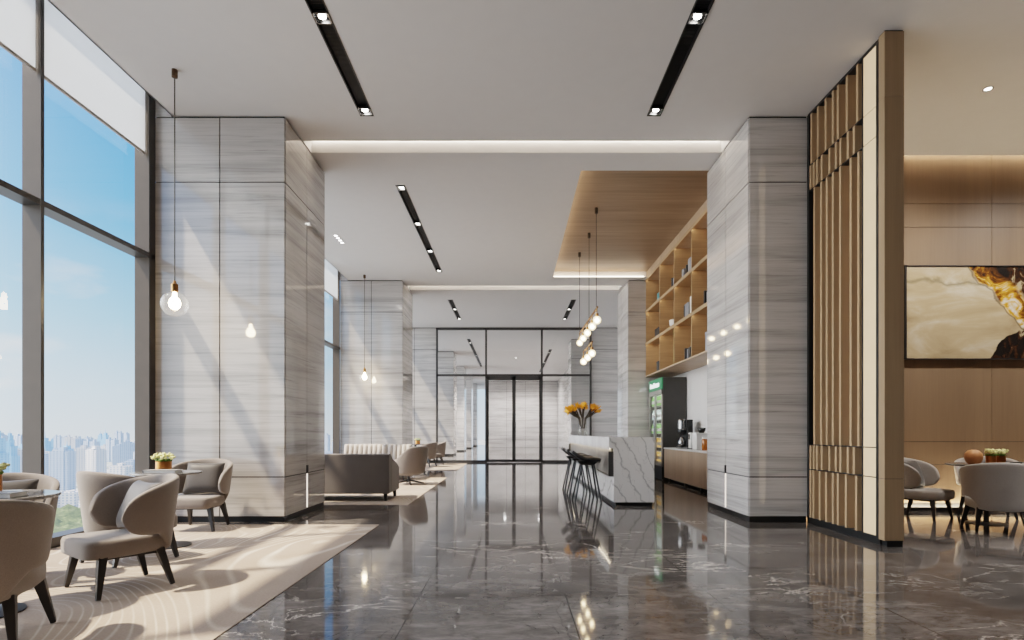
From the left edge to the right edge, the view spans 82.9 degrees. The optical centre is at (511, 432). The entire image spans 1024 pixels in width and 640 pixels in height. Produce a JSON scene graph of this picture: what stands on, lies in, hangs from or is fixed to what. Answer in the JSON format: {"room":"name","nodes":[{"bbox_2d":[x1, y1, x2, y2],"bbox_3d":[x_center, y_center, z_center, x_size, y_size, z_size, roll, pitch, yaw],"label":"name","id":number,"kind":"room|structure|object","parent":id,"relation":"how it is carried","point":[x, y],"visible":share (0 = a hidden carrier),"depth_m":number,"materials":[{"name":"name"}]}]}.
{"room":"lobby","nodes":[
{"label":"lobby","id":0,"kind":"room"},
{"bbox_2d":[155,117,324,521],"bbox_3d":[-3.567,-1.385,7.855,1.607,4.967,1.530,0,0,0],"label":"stone column","id":1,"kind":"structure","parent":0,"point":[240,375],"depth_m":7.09,"materials":[{"name":"stone"}]},
{"bbox_2d":[155,101,171,117],"bbox_3d":[-4.268,-4.080,7.855,0.205,0.440,1.530,0,0,0],"label":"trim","id":2,"kind":"structure","parent":1,"relation":"attached to","point":[160,111],"depth_m":7.09,"materials":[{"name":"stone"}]},
{"bbox_2d":[340,280,412,475],"bbox_3d":[-3.574,-1.385,15.480,1.593,4.967,1.500,0,0,0],"label":"stone column","id":3,"kind":"structure","parent":0,"point":[377,409],"depth_m":14.73,"materials":[{"name":"stone"}]},
{"bbox_2d":[413,328,435,461],"bbox_3d":[-3.600,-1.385,21.460,1.600,4.970,0.120,0,0,0],"label":"wall","id":4,"kind":"structure","parent":0,"point":[424,339],"depth_m":21.40,"materials":[{"name":"stone"}]},
{"bbox_2d":[48,0,344,276],"bbox_3d":[-4.150,-4.085,23.000,0.020,0.430,58.000,0,0,0],"label":"trim","id":5,"kind":"structure","parent":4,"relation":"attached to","point":[48,0],"depth_m":6.02,"materials":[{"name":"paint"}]},
{"bbox_2d":[438,351,456,455],"bbox_3d":[-3.574,-1.385,28.350,1.593,4.967,1.500,0,0,0],"label":"stone column","id":6,"kind":"structure","parent":0,"point":[447,360],"depth_m":27.60,"materials":[{"name":"stone"}]},
{"bbox_2d":[457,366,465,450],"bbox_3d":[-3.574,-1.385,34.450,1.593,4.967,1.500,0,0,0],"label":"stone column","id":7,"kind":"structure","parent":0,"point":[461,381],"depth_m":33.70,"materials":[{"name":"stone"}]},
{"bbox_2d":[466,377,472,448],"bbox_3d":[-3.574,-1.385,40.550,1.593,4.967,1.500,0,0,0],"label":"stone column","id":8,"kind":"structure","parent":0,"point":[469,380],"depth_m":39.80,"materials":[{"name":"stone"}]},
{"bbox_2d":[473,384,477,445],"bbox_3d":[-3.574,-1.385,46.650,1.593,4.967,1.500,0,0,0],"label":"stone column","id":9,"kind":"structure","parent":0,"point":[475,386],"depth_m":45.90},
{"bbox_2d":[489,381,556,446],"bbox_3d":[0.975,-1.385,43.560,5.850,4.970,0.120,0,0,0],"label":"wall","id":10,"kind":"structure","parent":0,"point":[500,392],"depth_m":43.50,"materials":[{"name":"stone"}]},
{"bbox_2d":[50,0,1023,388],"bbox_3d":[3.920,-3.870,23.000,16.160,0.001,58.000,0,0,0],"label":"ceiling","id":11,"kind":"structure","parent":0,"point":[425,70],"depth_m":6.58,"materials":[{"name":"paint"}]},
{"bbox_2d":[160,68,188,314],"bbox_3d":[-3.600,-2.552,6.190,0.272,2.636,0.272,0,0,0],"label":"globe pendant","id":12,"kind":"object","parent":11,"relation":"hanging from","point":[174,302],"visible":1,"depth_m":6.18,"materials":[{"name":"glass"}]},
{"bbox_2d":[332,234,345,243],"bbox_3d":[-3.460,-3.865,11.600,0.120,0.009,0.560,0,0,0],"label":"recessed light","id":13,"kind":"object","parent":11,"relation":"in","point":[337,237],"visible":1,"depth_m":11.55,"materials":[{"name":"paint"}]},
{"bbox_2d":[305,0,373,115],"bbox_3d":[-1.770,-3.925,3.845,0.168,0.130,6.490,0,0,0],"label":"ceiling light","id":14,"kind":"object","parent":11,"relation":"attached to","point":[318,9],"visible":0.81,"depth_m":5.95,"materials":[{"name":"black metal"}]},
{"bbox_2d":[362,275,366,379],"bbox_3d":[-3.620,-2.542,14.240,0.272,2.656,0.272,0,0,0],"label":"globe pendant","id":15,"kind":"object","parent":11,"relation":"hanging from","point":[364,377],"visible":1,"depth_m":14.23,"materials":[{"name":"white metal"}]},
{"bbox_2d":[395,185,441,271],"bbox_3d":[-1.750,-3.925,11.525,0.148,0.130,4.910,0,0,0],"label":"ceiling light","id":16,"kind":"object","parent":11,"relation":"attached to","point":[402,190],"visible":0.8,"depth_m":10.76,"materials":[{"name":"black metal"}]},
{"bbox_2d":[448,300,461,319],"bbox_3d":[-1.800,-3.925,18.400,0.148,0.130,3.000,0,0,0],"label":"ceiling light","id":17,"kind":"object","parent":11,"relation":"attached to","point":[451,302],"visible":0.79,"depth_m":18.26,"materials":[{"name":"black metal"}]},
{"bbox_2d":[467,339,482,366],"bbox_3d":[-1.800,-3.925,29.000,0.148,0.130,10.000,0,0,0],"label":"ceiling light","id":18,"kind":"object","parent":11,"relation":"attached to","point":[468,340],"visible":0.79,"depth_m":27.93,"materials":[{"name":"black metal"}]},
{"bbox_2d":[407,286,620,289],"bbox_3d":[0.059,-4.011,15.455,5.712,0.277,0.630,0,0,0],"label":"strip light","id":19,"kind":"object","parent":11,"relation":"attached to","point":[409,287],"depth_m":15.75,"materials":[{"name":"paint"}]},
{"bbox_2d":[303,141,729,152],"bbox_3d":[0.059,-4.011,7.795,5.712,0.277,0.510,0,0,0],"label":"strip light","id":20,"kind":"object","parent":11,"relation":"attached to","point":[313,146],"depth_m":8.03,"materials":[{"name":"paint"}]},
{"bbox_2d":[562,300,575,319],"bbox_3d":[1.800,-3.925,18.400,0.148,0.130,3.000,0,0,0],"label":"ceiling light","id":21,"kind":"object","parent":11,"relation":"attached to","point":[572,302],"visible":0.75,"depth_m":18.26,"materials":[{"name":"black metal"}]},
{"bbox_2d":[554,276,643,276],"bbox_3d":[2.105,-3.897,11.565,2.390,0.025,5.930,0,0,0],"label":"recessed light","id":22,"kind":"object","parent":11,"relation":"in","point":[554,276],"visible":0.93,"depth_m":14.50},
{"bbox_2d":[553,271,646,276],"bbox_3d":[2.110,-3.982,11.490,2.620,0.217,6.220,0,0,0],"label":"strip light","id":23,"kind":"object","parent":11,"relation":"attached to","point":[556,273],"depth_m":14.58,"materials":[{"name":"paint"}]},
{"bbox_2d":[555,171,707,270],"bbox_3d":[2.120,-4.070,11.500,2.600,0.040,6.200,0,0,0],"label":"ceiling panel","id":24,"kind":"object","parent":11,"relation":"attached to","point":[640,213],"visible":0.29,"depth_m":10.82,"materials":[{"name":"wood"}]},
{"bbox_2d":[576,207,598,344],"bbox_3d":[1.520,-2.993,11.700,0.149,2.115,2.800,0,0,0],"label":"pendant","id":25,"kind":"object","parent":24,"relation":"hanging from","point":[596,208],"visible":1,"depth_m":10.99,"materials":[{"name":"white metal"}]},
{"bbox_2d":[582,233,595,363],"bbox_3d":[1.565,-2.763,12.020,0.149,2.575,1.467,0,0,0],"label":"pendant","id":26,"kind":"object","parent":24,"relation":"hanging from","point":[589,234],"visible":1,"depth_m":11.96,"materials":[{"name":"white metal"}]},
{"bbox_2d":[647,0,714,115],"bbox_3d":[1.730,-3.925,3.845,0.168,0.130,6.490,0,0,0],"label":"ceiling light","id":27,"kind":"object","parent":11,"relation":"attached to","point":[700,10],"visible":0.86,"depth_m":5.95,"materials":[{"name":"black metal"}]},
{"bbox_2d":[557,370,567,448],"bbox_3d":[3.460,-1.385,32.500,0.120,4.970,21.800,0,0,0],"label":"wall","id":28,"kind":"structure","parent":0,"point":[562,383],"depth_m":39.05,"materials":[{"name":"stone"}]},
{"bbox_2d":[568,339,588,455],"bbox_3d":[2.875,-1.385,24.600,0.850,4.967,1.200,0,0,0],"label":"stone column","id":29,"kind":"structure","parent":0,"point":[578,387],"depth_m":24.00,"materials":[{"name":"stone"}]},
{"bbox_2d":[177,445,1023,639],"bbox_3d":[3.675,1.200,23.000,16.650,0.200,58.000,0,0,0],"label":"floor","id":30,"kind":"structure","parent":0,"point":[492,550],"depth_m":4.59,"materials":[{"name":"stone"}]},
{"bbox_2d":[0,0,154,548],"bbox_3d":[-4.458,-1.600,3.395,0.204,5.400,7.390,0,0,0],"label":"window","id":31,"kind":"structure","parent":30,"relation":"on","point":[31,195],"depth_m":5.38,"materials":[{"name":"brown metal"}]},
{"bbox_2d":[0,0,35,71],"bbox_3d":[-4.432,-3.809,4.582,0.076,0.958,1.545,0,0,0],"label":"roller blind","id":32,"kind":"object","parent":31,"relation":"attached to","point":[17,17],"visible":1,"depth_m":5.18,"materials":[{"name":"fabric"}]},
{"bbox_2d":[44,0,145,154],"bbox_3d":[-4.432,-3.809,6.183,0.076,0.958,1.545,0,0,0],"label":"roller blind","id":33,"kind":"object","parent":31,"relation":"attached to","point":[74,65],"visible":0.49,"depth_m":6.05,"materials":[{"name":"fabric"}]},
{"bbox_2d":[0,524,378,639],"bbox_3d":[-2.960,1.097,2.950,2.760,0.005,7.900,0,0,0],"label":"area rug","id":34,"kind":"object","parent":30,"relation":"on","point":[226,574],"visible":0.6,"depth_m":4.17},
{"bbox_2d":[0,499,56,639],"bbox_3d":[-2.769,0.702,2.959,0.704,0.783,0.665,0,0,-28],"label":"barrel chair","id":35,"kind":"object","parent":34,"relation":"on","point":[26,526],"visible":1,"depth_m":2.91,"materials":[{"name":"beige fabric"}]},
{"bbox_2d":[0,489,60,617],"bbox_3d":[-3.200,0.737,3.500,0.760,0.713,0.760,0,0,0],"label":"round table","id":36,"kind":"object","parent":34,"relation":"on","point":[34,494],"visible":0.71,"depth_m":3.58,"materials":[{"name":"black metal"}]},
{"bbox_2d":[0,462,9,490],"bbox_3d":[-3.224,0.275,3.545,0.218,0.209,0.220,0,0,-30],"label":"flower pot","id":37,"kind":"object","parent":36,"relation":"on","point":[3,466],"visible":0.98,"depth_m":3.58,"materials":[{"name":"orange metal"}]},
{"bbox_2d":[0,491,28,498],"bbox_3d":[-3.020,0.364,3.400,0.250,0.030,0.150,0,0,-6],"label":"closed book","id":38,"kind":"object","parent":36,"relation":"on","point":[3,494],"visible":1,"depth_m":3.38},
{"bbox_2d":[3,472,59,570],"bbox_3d":[-3.732,0.702,4.221,0.704,0.783,0.665,0,0,-30],"label":"barrel chair","id":39,"kind":"object","parent":34,"relation":"on","point":[46,482],"visible":0.25,"depth_m":4.47,"materials":[{"name":"beige fabric"}]},
{"bbox_2d":[3,479,38,500],"bbox_3d":[-3.763,0.525,4.274,0.416,0.341,0.219,0,0,-30],"label":"throw pillow","id":40,"kind":"object","parent":39,"relation":"on","point":[32,483],"visible":0.2,"depth_m":4.33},
{"bbox_2d":[61,473,179,600],"bbox_3d":[-2.756,0.702,4.139,0.704,0.783,0.665,0,0,36],"label":"barrel chair","id":41,"kind":"object","parent":34,"relation":"on","point":[148,519],"visible":0.98,"depth_m":4.03,"materials":[{"name":"beige fabric"}]},
{"bbox_2d":[116,480,161,527],"bbox_3d":[-2.705,0.530,4.218,0.418,0.339,0.222,0,0,35],"label":"throw pillow","id":42,"kind":"object","parent":41,"relation":"on","point":[138,487],"visible":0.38,"depth_m":4.19,"materials":[{"name":"fabric"}]},
{"bbox_2d":[76,471,178,567],"bbox_3d":[-3.310,0.702,4.958,0.704,0.783,0.665,0,0,25],"label":"barrel chair","id":43,"kind":"object","parent":34,"relation":"on","point":[89,483],"visible":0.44,"depth_m":4.67,"materials":[{"name":"beige fabric"}]},
{"bbox_2d":[129,470,202,549],"bbox_3d":[-3.330,0.737,5.600,0.610,0.713,0.610,0,0,0],"label":"round table","id":44,"kind":"object","parent":34,"relation":"on","point":[180,544],"visible":0.4,"depth_m":5.51,"materials":[{"name":"black metal"}]},
{"bbox_2d":[142,469,182,472],"bbox_3d":[-3.280,0.364,5.450,0.300,0.030,0.140,0,0,-3],"label":"closed book","id":45,"kind":"object","parent":44,"relation":"on","point":[149,470],"visible":1,"depth_m":5.39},
{"bbox_2d":[150,452,175,468],"bbox_3d":[-3.375,0.286,5.607,0.206,0.188,0.207,0,0,-38],"label":"flower pot","id":46,"kind":"object","parent":44,"relation":"on","point":[161,463],"visible":0.96,"depth_m":5.57,"materials":[{"name":"orange metal"}]},
{"bbox_2d":[172,458,232,531],"bbox_3d":[-3.580,0.702,6.644,0.704,0.783,0.665,0,0,0],"label":"barrel chair","id":47,"kind":"object","parent":34,"relation":"on","point":[207,501],"visible":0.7,"depth_m":6.59,"materials":[{"name":"beige fabric"}]},
{"bbox_2d":[182,463,224,492],"bbox_3d":[-3.560,0.525,6.705,0.416,0.341,0.219,0,0,-6],"label":"throw pillow","id":48,"kind":"object","parent":47,"relation":"on","point":[207,481],"visible":0.85,"depth_m":6.63,"materials":[{"name":"fabric"}]},
{"bbox_2d":[325,271,339,453],"bbox_3d":[-4.458,-1.600,11.675,0.204,5.400,6.110,0,0,0],"label":"window","id":49,"kind":"structure","parent":30,"relation":"on","point":[335,346],"depth_m":14.65,"materials":[{"name":"brown metal"}]},
{"bbox_2d":[325,259,337,300],"bbox_3d":[-4.432,-3.809,14.025,0.076,0.958,1.230,0,0,0],"label":"roller blind","id":50,"kind":"object","parent":49,"relation":"attached to","point":[331,273],"visible":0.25,"depth_m":14.14,"materials":[{"name":"fabric"}]},
{"bbox_2d":[324,478,445,504],"bbox_3d":[-2.960,1.097,11.450,2.760,0.005,5.300,0,0,0],"label":"area rug","id":51,"kind":"object","parent":30,"relation":"on","point":[407,493],"visible":0.36,"depth_m":9.91,"materials":[{"name":"carpet"}]},
{"bbox_2d":[324,454,398,500],"bbox_3d":[-2.950,0.717,9.620,2.000,0.750,0.840,0,0,0],"label":"sofa","id":52,"kind":"object","parent":51,"relation":"on","point":[344,473],"visible":0.6,"depth_m":9.20,"materials":[{"name":"grey fabric"}]},
{"bbox_2d":[344,444,410,479],"bbox_3d":[-3.240,0.686,13.655,1.860,0.814,0.870,0,0,0],"label":"sofa","id":53,"kind":"object","parent":51,"relation":"on","point":[395,450],"visible":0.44,"depth_m":13.93,"materials":[{"name":"beige fabric"}]},
{"bbox_2d":[394,446,427,484],"bbox_3d":[-2.145,0.692,12.264,0.744,0.800,0.751,0,0,38],"label":"swivel armchair","id":54,"kind":"object","parent":51,"relation":"on","point":[412,462],"visible":0.85,"depth_m":11.98,"materials":[{"name":"beige fabric"}]},
{"bbox_2d":[425,464,465,470],"bbox_3d":[-2.965,1.097,18.530,2.750,0.005,3.740,0,0,0],"label":"area rug","id":55,"kind":"object","parent":30,"relation":"on","point":[440,467],"visible":0.43,"depth_m":18.13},
{"bbox_2d":[420,442,437,466],"bbox_3d":[-2.718,0.702,18.571,0.665,0.783,0.704,0,0,21],"label":"barrel chair","id":56,"kind":"object","parent":55,"relation":"on","point":[432,447],"visible":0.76,"depth_m":18.33,"materials":[{"name":"beige fabric"}]},
{"bbox_2d":[429,442,445,464],"bbox_3d":[-2.576,0.702,19.805,0.665,0.783,0.704,0,0,-13],"label":"barrel chair","id":57,"kind":"object","parent":55,"relation":"on","point":[441,447],"visible":0.6,"depth_m":19.60,"materials":[{"name":"beige fabric"}]},
{"bbox_2d":[561,447,587,491],"bbox_3d":[1.172,0.692,11.020,0.476,0.824,0.460,0,0,0],"label":"bar stool","id":58,"kind":"object","parent":30,"relation":"on","point":[562,448],"visible":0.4,"depth_m":10.88,"materials":[{"name":"black metal"}]},
{"bbox_2d":[565,449,593,496],"bbox_3d":[1.172,0.692,10.150,0.476,0.824,0.460,0,0,0],"label":"bar stool","id":59,"kind":"object","parent":30,"relation":"on","point":[574,459],"visible":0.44,"depth_m":10.02,"materials":[{"name":"black metal"}]},
{"bbox_2d":[570,450,601,502],"bbox_3d":[1.172,0.692,9.270,0.476,0.824,0.460,0,0,0],"label":"bar stool","id":60,"kind":"object","parent":30,"relation":"on","point":[583,460],"visible":1,"depth_m":9.12,"materials":[{"name":"black metal"}]},
{"bbox_2d":[569,435,653,505],"bbox_3d":[1.790,0.585,11.753,0.680,1.030,6.154,0,0,0],"label":"bar counter","id":61,"kind":"object","parent":30,"relation":"on","point":[625,471],"depth_m":8.68,"materials":[{"name":"stone"}]},
{"bbox_2d":[563,401,602,428],"bbox_3d":[1.639,-0.328,13.501,0.937,0.795,0.401,0,0,-6],"label":"flower vase","id":62,"kind":"object","parent":61,"relation":"on","point":[571,409],"visible":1,"depth_m":13.46,"materials":[{"name":"clear glass"}]},
{"bbox_2d":[649,377,685,479],"bbox_3d":[3.730,-0.090,14.030,0.600,2.380,1.260,0,0,0],"label":"fridge","id":63,"kind":"object","parent":30,"relation":"on","point":[672,390],"visible":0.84,"depth_m":13.40,"materials":[{"name":"black metal"}]},
{"bbox_2d":[664,449,707,490],"bbox_3d":[3.770,0.738,11.045,0.540,0.725,4.590,0,0,0],"label":"sideboard","id":64,"kind":"object","parent":30,"relation":"on","point":[686,467],"visible":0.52,"depth_m":11.63,"materials":[{"name":"brown wood"}]},
{"bbox_2d":[664,447,706,452],"bbox_3d":[3.763,0.359,11.045,0.555,0.032,4.590,0,0,0],"label":"countertop","id":65,"kind":"structure","parent":64,"relation":"on","point":[670,448],"depth_m":11.70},
{"bbox_2d":[676,419,692,448],"bbox_3d":[3.730,0.028,12.620,0.280,0.630,0.460,0,0,0],"label":"coffee machine","id":66,"kind":"object","parent":65,"relation":"on","point":[685,426],"visible":0.94,"depth_m":12.46,"materials":[{"name":"metal"}]},
{"bbox_2d":[687,433,691,448],"bbox_3d":[3.740,0.172,11.930,0.220,0.340,0.200,0,0,0],"label":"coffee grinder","id":67,"kind":"object","parent":65,"relation":"on","point":[689,434],"visible":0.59,"depth_m":11.86,"materials":[{"name":"metal"}]},
{"bbox_2d":[692,433,706,449],"bbox_3d":[3.740,0.175,11.520,0.250,0.335,0.290,0,0,0],"label":"canister","id":68,"kind":"object","parent":65,"relation":"on","point":[696,437],"visible":0.67,"depth_m":11.38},
{"bbox_2d":[702,437,706,450],"bbox_3d":[3.680,0.217,11.060,0.120,0.250,0.120,0,0,0],"label":"glass jar","id":69,"kind":"object","parent":65,"relation":"on","point":[704,439],"visible":0.82,"depth_m":11.01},
{"bbox_2d":[807,30,903,546],"bbox_3d":[3.671,-1.383,6.322,0.187,4.967,1.505,0,0,0],"label":"slatted screen","id":70,"kind":"object","parent":30,"relation":"on","point":[855,133],"visible":1,"depth_m":6.03,"materials":[{"name":"brown wood"}]},
{"bbox_2d":[904,458,954,521],"bbox_3d":[5.271,0.713,7.510,0.704,0.783,0.665,0,0,-36],"label":"barrel chair","id":71,"kind":"object","parent":30,"relation":"on","point":[912,478],"visible":0.56,"depth_m":7.33,"materials":[{"name":"grey fabric"}]},
{"bbox_2d":[904,460,924,486],"bbox_3d":[5.226,0.548,7.571,0.416,0.354,0.199,0,0,-36],"label":"throw pillow","id":72,"kind":"object","parent":71,"relation":"on","point":[914,464],"visible":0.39,"depth_m":7.54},
{"bbox_2d":[944,462,1008,525],"bbox_3d":[5.740,0.740,7.020,0.820,0.720,0.820,0,0,0],"label":"round table","id":73,"kind":"object","parent":30,"relation":"on","point":[985,521],"visible":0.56,"depth_m":7.00,"materials":[{"name":"black metal"}]},
{"bbox_2d":[964,450,982,463],"bbox_3d":[5.530,0.292,6.950,0.184,0.174,0.184,0,0,0],"label":"vase","id":74,"kind":"object","parent":73,"relation":"on","point":[970,456],"visible":0.88,"depth_m":6.89,"materials":[{"name":"ceramic"}]},
{"bbox_2d":[984,449,999,462],"bbox_3d":[5.710,0.285,6.916,0.143,0.189,0.146,0,0,0],"label":"flower pot","id":75,"kind":"object","parent":73,"relation":"on","point":[989,458],"visible":0.97,"depth_m":6.88,"materials":[{"name":"orange metal"}]},
{"bbox_2d":[996,448,1008,462],"bbox_3d":[5.890,0.285,6.982,0.133,0.189,0.152,0,0,17],"label":"flower pot","id":76,"kind":"object","parent":73,"relation":"on","point":[1001,457],"visible":0.83,"depth_m":6.94,"materials":[{"name":"orange metal"}]},
{"bbox_2d":[954,456,1018,519],"bbox_3d":[6.285,0.713,7.679,0.704,0.783,0.665,0,0,38],"label":"barrel chair","id":77,"kind":"object","parent":30,"relation":"on","point":[956,468],"visible":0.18,"depth_m":7.69,"materials":[{"name":"grey fabric"}]},
{"bbox_2d":[959,463,1023,532],"bbox_3d":[5.408,0.713,6.449,0.704,0.783,0.665,0,0,30],"label":"barrel chair","id":78,"kind":"object","parent":30,"relation":"on","point":[993,487],"visible":1,"depth_m":6.25,"materials":[{"name":"grey fabric"}]},
{"bbox_2d":[592,328,617,435],"bbox_3d":[3.490,-1.385,21.460,1.120,4.970,0.120,0,0,0],"label":"wall","id":79,"kind":"structure","parent":0,"point":[605,340],"depth_m":21.40,"materials":[{"name":"stone"}]},
{"bbox_2d":[436,328,591,461],"bbox_3d":[0.065,-1.385,21.400,5.730,4.970,0.100,0,0,0],"label":"window","id":80,"kind":"structure","parent":79,"relation":"in","point":[485,375],"depth_m":21.35,"materials":[{"name":"brown metal"}]},
{"bbox_2d":[487,376,513,461],"bbox_3d":[-0.424,-0.490,21.379,0.992,3.160,0.102,0,0,0],"label":"door","id":81,"kind":"structure","parent":80,"relation":"attached to","point":[488,377],"depth_m":21.37,"materials":[{"name":"brown metal"}]},
{"bbox_2d":[514,376,540,461],"bbox_3d":[0.569,-0.490,21.379,0.992,3.160,0.102,0,0,0],"label":"door","id":82,"kind":"structure","parent":80,"relation":"attached to","point":[515,377],"depth_m":21.37,"materials":[{"name":"brown metal"}]},
{"bbox_2d":[618,280,660,436],"bbox_3d":[3.490,-1.385,15.480,1.080,4.967,1.500,0,0,0],"label":"stone column","id":83,"kind":"structure","parent":0,"point":[633,386],"depth_m":14.73,"materials":[{"name":"stone"}]},
{"bbox_2d":[674,365,706,432],"bbox_3d":[4.125,-1.775,14.925,0.150,5.750,12.950,0,0,0],"label":"wall","id":84,"kind":"structure","parent":0,"point":[696,379],"depth_m":12.73,"materials":[{"name":"paint"}]},
{"bbox_2d":[645,200,706,376],"bbox_3d":[3.707,-2.720,11.680,0.666,2.640,6.044,0,0,0],"label":"shelf unit","id":85,"kind":"object","parent":84,"relation":"attached to","point":[667,348],"visible":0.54,"depth_m":12.13,"materials":[{"name":"brown wood"}]},
{"bbox_2d":[707,117,806,521],"bbox_3d":[3.251,-1.385,7.855,0.739,4.967,1.530,0,0,0],"label":"stone column","id":86,"kind":"structure","parent":0,"point":[757,187],"depth_m":7.09,"materials":[{"name":"stone"}]},
{"bbox_2d":[806,155,1023,506],"bbox_3d":[7.570,-1.775,8.310,7.860,5.750,0.180,0,0,0],"label":"wall","id":87,"kind":"structure","parent":0,"point":[959,209],"depth_m":8.22,"materials":[{"name":"brown wood"}]},
{"bbox_2d":[904,507,974,510],"bbox_3d":[7.640,1.073,8.113,7.720,0.055,0.015,0,0,0],"label":"baseboard","id":88,"kind":"structure","parent":87,"relation":"attached to","point":[905,508],"depth_m":8.11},
{"bbox_2d":[904,265,1023,359],"bbox_3d":[7.005,-1.690,8.178,2.950,1.320,0.055,0,0,0],"label":"abstract painting","id":89,"kind":"object","parent":87,"relation":"attached to","point":[952,312],"visible":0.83,"depth_m":8.16,"materials":[{"name":"multicoloured paint"}]},
{"label":"outside","id":90,"kind":"structure","parent":0,"visible":0},
{"bbox_2d":[49,440,484,507],"bbox_3d":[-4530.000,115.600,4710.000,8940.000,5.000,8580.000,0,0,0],"label":"ground","id":91,"kind":"structure","parent":90,"point":[480,442],"depth_m":5466.56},
{"bbox_2d":[0,431,8,472],"bbox_3d":[-803.700,44.660,900.000,26.000,136.880,26.000,0,0,-11],"label":"apartment tower","id":92,"kind":"structure","parent":91,"relation":"on","point":[4,457],"depth_m":906.67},
{"bbox_2d":[6,432,19,472],"bbox_3d":[-998.200,56.460,1150.000,26.000,113.280,26.000,0,0,-11],"label":"apartment tower","id":93,"kind":"structure","parent":91,"relation":"on","point":[14,458],"depth_m":1147.81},
{"bbox_2d":[15,434,21,445],"bbox_3d":[-2482.879,60.125,2927.906,40.000,105.950,20.000,0,0,18],"label":"apartment tower","id":94,"kind":"structure","parent":91,"relation":"on","point":[18,438],"depth_m":2919.62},
{"bbox_2d":[18,448,21,472],"bbox_3d":[-1058.200,70.733,1225.409,30.000,84.734,23.600,0,0,-4],"label":"apartment tower","id":95,"kind":"structure","parent":91,"relation":"on","point":[19,449],"depth_m":1231.42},
{"bbox_2d":[44,452,48,475],"bbox_3d":[-913.782,73.041,1115.965,30.000,80.119,23.600,0,0,-19],"label":"apartment tower","id":96,"kind":"structure","parent":91,"relation":"on","point":[46,455],"depth_m":1120.95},
{"bbox_2d":[44,435,52,450],"bbox_3d":[-1389.635,55.840,1726.430,26.000,114.520,26.000,0,0,7],"label":"apartment tower","id":97,"kind":"structure","parent":91,"relation":"on","point":[47,444],"depth_m":1723.07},
{"bbox_2d":[54,435,62,447],"bbox_3d":[-2768.888,63.338,3537.986,40.000,99.525,20.000,0,0,5],"label":"apartment tower","id":98,"kind":"structure","parent":91,"relation":"on","point":[57,439],"depth_m":3529.48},
{"bbox_2d":[50,447,75,490],"bbox_3d":[-813.374,69.675,1050.926,30.000,86.851,23.600,0,0,-4],"label":"apartment tower","id":99,"kind":"structure","parent":91,"relation":"on","point":[62,460],"depth_m":1040.51,"materials":[{"name":"concrete"}]},
{"bbox_2d":[57,490,78,507],"bbox_3d":[-678.631,100.319,876.736,40.000,25.562,20.000,0,0,-11],"label":"apartment tower","id":100,"kind":"structure","parent":91,"relation":"on","point":[70,497],"depth_m":870.02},
{"bbox_2d":[65,435,77,448],"bbox_3d":[-1613.706,60.750,2128.416,40.000,104.700,20.000,0,0,-7],"label":"apartment tower","id":101,"kind":"structure","parent":91,"relation":"on","point":[70,441],"depth_m":2119.41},
{"bbox_2d":[74,445,91,482],"bbox_3d":[-971.666,70.973,1317.099,30.000,84.255,23.600,0,0,-10],"label":"apartment tower","id":102,"kind":"structure","parent":91,"relation":"on","point":[80,452],"depth_m":1305.73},
{"bbox_2d":[75,436,91,448],"bbox_3d":[-1411.631,62.792,1911.834,40.000,100.616,20.000,0,0,-17],"label":"apartment tower","id":103,"kind":"structure","parent":91,"relation":"on","point":[79,441],"depth_m":1899.83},
{"bbox_2d":[83,438,99,447],"bbox_3d":[-1309.679,65.777,1806.643,40.000,94.647,20.000,0,0,9],"label":"apartment tower","id":104,"kind":"structure","parent":91,"relation":"on","point":[88,442],"depth_m":1799.60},
{"bbox_2d":[85,446,106,472],"bbox_3d":[-845.077,70.220,1177.950,30.000,85.759,23.600,0,0,19],"label":"apartment tower","id":105,"kind":"structure","parent":91,"relation":"on","point":[96,457],"depth_m":1169.02,"materials":[{"name":"concrete"}]},
{"bbox_2d":[101,429,108,445],"bbox_3d":[-1998.251,47.207,2851.186,26.000,131.786,26.000,0,0,5],"label":"apartment tower","id":106,"kind":"structure","parent":91,"relation":"on","point":[105,435],"depth_m":2841.21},
{"bbox_2d":[106,437,118,461],"bbox_3d":[-1529.460,65.675,2219.495,40.000,94.850,20.000,0,0,12],"label":"apartment tower","id":107,"kind":"structure","parent":91,"relation":"on","point":[110,442],"depth_m":2211.39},
{"bbox_2d":[112,444,120,465],"bbox_3d":[-1301.973,75.730,1921.000,30.000,74.739,23.600,0,0,-13],"label":"apartment tower","id":108,"kind":"structure","parent":91,"relation":"on","point":[116,450],"depth_m":1909.13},
{"bbox_2d":[114,431,123,443],"bbox_3d":[-2150.559,51.231,3173.348,40.000,123.738,20.000,0,0,9],"label":"apartment tower","id":109,"kind":"structure","parent":91,"relation":"on","point":[119,436],"depth_m":3166.12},
{"bbox_2d":[109,463,133,476],"bbox_3d":[-706.598,84.357,1048.967,30.000,57.486,23.600,0,0,3],"label":"apartment tower","id":110,"kind":"structure","parent":91,"relation":"on","point":[120,468],"depth_m":1038.74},
{"bbox_2d":[121,440,134,461],"bbox_3d":[-1143.528,67.576,1725.757,30.000,91.047,23.600,0,0,-19],"label":"apartment tower","id":111,"kind":"structure","parent":91,"relation":"on","point":[127,447],"depth_m":1715.52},
{"bbox_2d":[121,459,134,476],"bbox_3d":[-788.163,84.534,1200.597,30.000,57.131,23.600,0,0,-10],"label":"apartment tower","id":112,"kind":"structure","parent":91,"relation":"on","point":[131,462],"depth_m":1191.50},
{"bbox_2d":[325,433,329,450],"bbox_3d":[-975.980,58.583,3054.901,30.000,109.034,23.600,0,0,11],"label":"apartment tower","id":113,"kind":"structure","parent":91,"relation":"on","point":[327,437],"depth_m":3043.34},
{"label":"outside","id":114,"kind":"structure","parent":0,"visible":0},
{"bbox_2d":[53,504,82,532],"bbox_3d":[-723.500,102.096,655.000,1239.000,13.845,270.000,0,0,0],"label":"canopy","id":115,"kind":"object","parent":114,"point":[68,517],"visible":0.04,"depth_m":678.48,"materials":[{"name":"plant"}]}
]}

